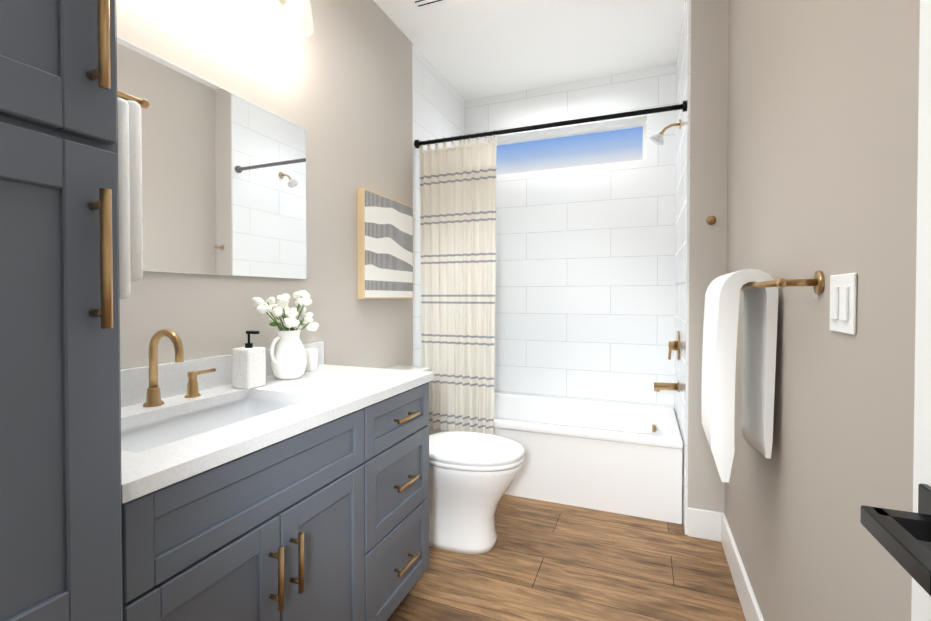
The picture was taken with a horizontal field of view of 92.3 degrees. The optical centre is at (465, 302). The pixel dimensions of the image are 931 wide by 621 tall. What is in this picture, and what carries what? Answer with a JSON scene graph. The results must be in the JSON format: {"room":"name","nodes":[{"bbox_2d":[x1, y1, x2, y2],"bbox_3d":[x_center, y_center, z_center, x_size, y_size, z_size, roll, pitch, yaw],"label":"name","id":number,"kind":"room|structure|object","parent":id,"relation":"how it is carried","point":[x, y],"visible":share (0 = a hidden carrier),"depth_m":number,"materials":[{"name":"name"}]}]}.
{"room":"bathroom","nodes":[
{"label":"bathroom","id":0,"kind":"room"},
{"bbox_2d":[116,0,412,369],"bbox_3d":[-0.874,-0.207,1.556,0.120,2.740,2.660,0,1,22],"label":"wall","id":1,"kind":"structure","parent":0,"point":[336,84],"depth_m":1.93,"materials":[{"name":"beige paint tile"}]},
{"bbox_2d":[117,36,306,278],"bbox_3d":[-0.849,-0.406,1.440,0.006,0.630,0.956,0,1,22],"label":"mirror","id":2,"kind":"object","parent":1,"relation":"attached to","point":[223,181],"visible":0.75,"depth_m":1.48,"materials":[{"name":"clear mirror"}]},
{"bbox_2d":[274,0,313,36],"bbox_3d":[-0.764,-1.123,1.397,0.188,0.205,0.720,0,1,22],"label":"sconce","id":3,"kind":"object","parent":1,"relation":"attached to","point":[293,7],"visible":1,"depth_m":1.65,"materials":[{"name":"white glass"}]},
{"bbox_2d":[357,188,412,298],"bbox_3d":[-0.427,-0.295,2.458,0.039,0.550,0.510,0,1,22],"label":"picture","id":4,"kind":"object","parent":1,"relation":"attached to","point":[384,247],"visible":1,"depth_m":2.38,"materials":[{"name":"beige wood"}]},
{"bbox_2d":[412,43,464,366],"bbox_3d":[-0.184,-0.232,3.288,0.120,2.740,1.070,0,1,22],"label":"wall tiles","id":5,"kind":"structure","parent":1,"relation":"attached to","point":[438,106],"depth_m":2.89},
{"bbox_2d":[414,100,686,434],"bbox_3d":[0.398,-0.112,2.528,1.522,1.801,0.056,0,1,22],"label":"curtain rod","id":6,"kind":"object","parent":5,"relation":"attached to","point":[458,220],"visible":1,"depth_m":2.70,"materials":[{"name":"beige fabric"}]},
{"bbox_2d":[419,130,496,434],"bbox_3d":[-0.053,-0.110,2.707,0.505,1.792,0.056,0,1,22],"label":"shower curtain","id":7,"kind":"object","parent":6,"relation":"hanging from","point":[458,183],"depth_m":2.70,"materials":[{"name":"fabric"}]},
{"bbox_2d":[374,0,684,99],"bbox_3d":[0.186,-1.610,1.743,1.936,0.060,3.830,0,1,22],"label":"ceiling","id":8,"kind":"structure","parent":0,"point":[471,49],"depth_m":2.70,"materials":[{"name":"white paint"}]},
{"bbox_2d":[409,0,454,9],"bbox_3d":[-0.184,-1.580,2.241,0.280,0.013,0.280,0,1,22],"label":"ceiling vent","id":9,"kind":"object","parent":8,"relation":"in","point":[420,4],"visible":1,"depth_m":2.36,"materials":[{"name":"white plastic"}]},
{"bbox_2d":[387,494,745,620],"bbox_3d":[0.186,1.189,1.783,1.936,0.060,3.830,0,1,22],"label":"floor","id":10,"kind":"structure","parent":0,"point":[541,560],"depth_m":1.90,"materials":[{"name":"brown wood"}]},
{"bbox_2d":[0,0,149,620],"bbox_3d":[-0.860,0.016,0.594,0.615,2.320,0.578,0,1,22],"label":"linen cabinet","id":11,"kind":"object","parent":10,"relation":"on","point":[71,249],"visible":1,"depth_m":0.62,"materials":[{"name":"grey"}]},
{"bbox_2d":[117,98,142,298],"bbox_3d":[-0.657,-0.172,0.778,0.238,0.330,0.044,0,1,22],"label":"hand towel","id":12,"kind":"object","parent":11,"relation":"hanging from","point":[129,132],"depth_m":0.73,"materials":[{"name":"white fabric"}]},
{"bbox_2d":[120,329,433,620],"bbox_3d":[-0.583,0.617,1.345,0.580,1.096,1.141,0,1,22],"label":"bathroom vanity","id":13,"kind":"object","parent":10,"relation":"on","point":[304,497],"visible":0.83,"depth_m":1.17,"materials":[{"name":"grey"}]},
{"bbox_2d":[232,331,265,388],"bbox_3d":[-0.716,0.186,1.482,0.077,0.186,0.074,0,1,22],"label":"soap dispenser","id":14,"kind":"object","parent":13,"relation":"on","point":[249,365],"visible":1,"depth_m":1.46,"materials":[{"name":"stone"}]},
{"bbox_2d":[252,290,318,379],"bbox_3d":[-0.654,0.116,1.618,0.159,0.323,0.239,0,1,22],"label":"vase","id":15,"kind":"object","parent":13,"relation":"on","point":[288,355],"visible":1,"depth_m":1.60,"materials":[{"name":"white ceramic"}]},
{"bbox_2d":[305,348,317,370],"bbox_3d":[-0.630,0.232,1.809,0.066,0.085,0.066,0,1,22],"label":"cup","id":16,"kind":"object","parent":13,"relation":"on","point":[312,359],"visible":0.6,"depth_m":1.78,"materials":[{"name":"white ceramic"}]},
{"bbox_2d":[385,365,524,553],"bbox_3d":[-0.107,0.758,2.221,0.807,0.790,0.450,0,1,22],"label":"toilet","id":17,"kind":"object","parent":10,"relation":"on","point":[472,475],"visible":0.56,"depth_m":2.07,"materials":[{"name":"white ceramic"}]},
{"bbox_2d":[429,392,682,523],"bbox_3d":[0.559,0.923,2.947,1.518,0.440,0.777,0,1,22],"label":"bathtub","id":18,"kind":"object","parent":10,"relation":"on","point":[618,457],"visible":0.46,"depth_m":2.53,"materials":[{"name":"white ceramic"}]},
{"bbox_2d":[465,64,675,407],"bbox_3d":[0.735,-0.233,3.374,1.524,2.740,0.170,0,1,22],"label":"wall tile","id":19,"kind":"structure","parent":0,"point":[585,285],"depth_m":3.22,"materials":[{"name":"white tile"}]},
{"bbox_2d":[488,115,646,175],"bbox_3d":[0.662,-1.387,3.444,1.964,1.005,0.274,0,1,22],"label":"window","id":20,"kind":"structure","parent":19,"relation":"attached to","point":[607,142],"depth_m":3.46,"materials":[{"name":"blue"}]},
{"bbox_2d":[687,0,728,523],"bbox_3d":[1.221,-0.218,2.287,0.160,2.740,0.250,0,1,22],"label":"wall","id":21,"kind":"structure","parent":0,"point":[708,143],"depth_m":2.17,"materials":[{"name":"grey paint"}]},
{"bbox_2d":[706,216,715,224],"bbox_3d":[1.177,-0.396,2.136,0.041,0.042,0.058,0,1,22],"label":"robe hook","id":22,"kind":"object","parent":21,"relation":"attached to","point":[710,220],"visible":1,"depth_m":2.15,"materials":[{"name":"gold metal"}]},
{"bbox_2d":[724,0,919,620],"bbox_3d":[0.881,-0.201,1.055,0.120,2.740,2.790,0,1,22],"label":"wall","id":23,"kind":"structure","parent":0,"point":[822,145],"depth_m":0.97,"materials":[{"name":"beige paint"}]},
{"bbox_2d":[718,512,763,620],"bbox_3d":[0.772,1.101,0.983,0.015,0.140,2.540,0,1,22],"label":"baseboard","id":24,"kind":"structure","parent":23,"relation":"attached to","point":[751,610],"depth_m":1.76,"materials":[{"name":"white wood"}]},
{"bbox_2d":[701,269,824,482],"bbox_3d":[0.825,0.221,1.321,0.178,0.638,0.662,0,1,22],"label":"towel rail","id":25,"kind":"object","parent":23,"relation":"attached to","point":[759,288],"visible":1,"depth_m":1.32,"materials":[{"name":"white fabric"}]},
{"bbox_2d":[701,269,777,482],"bbox_3d":[0.871,0.219,1.456,0.165,0.638,0.335,0,1,22],"label":"towel","id":26,"kind":"object","parent":25,"relation":"hanging from","point":[760,305],"depth_m":1.32,"materials":[{"name":"white fabric"}]},
{"bbox_2d":[829,273,856,334],"bbox_3d":[0.741,0.002,0.883,0.010,0.116,0.116,0,1,22],"label":"light switch","id":27,"kind":"object","parent":23,"relation":"attached to","point":[843,303],"visible":1,"depth_m":0.86,"materials":[{"name":"white plastic"}]},
{"bbox_3d":[1.475,-0.225,2.762,0.280,2.740,0.820,0,1,22],"label":"wall","id":28,"kind":"structure","parent":0,"visible":0},
{"bbox_2d":[674,0,690,534],"bbox_3d":[1.293,-0.224,2.700,0.012,2.740,1.070,0,1,22],"label":"wall tiles","id":29,"kind":"structure","parent":28,"relation":"attached to","point":[682,208],"depth_m":2.38,"materials":[{"name":"white tile"}]},
{"bbox_2d":[650,119,680,391],"bbox_3d":[1.191,-0.273,2.680,0.165,1.617,0.170,0,1,22],"label":"shower fixture","id":30,"kind":"object","parent":29,"relation":"attached to","point":[657,139],"visible":1,"depth_m":2.66,"materials":[{"name":"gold metal"}]},
{"bbox_3d":[-0.445,-0.186,0.018,1.816,2.740,0.120,0,1,22],"label":"wall","id":31,"kind":"structure","parent":0,"visible":0},
{"bbox_2d":[860,0,930,620],"bbox_3d":[0.377,0.161,0.181,0.106,2.018,0.780,0,1,22],"label":"door","id":32,"kind":"structure","parent":31,"relation":"in","point":[903,538],"depth_m":0.51,"materials":[{"name":"white"}]}
]}

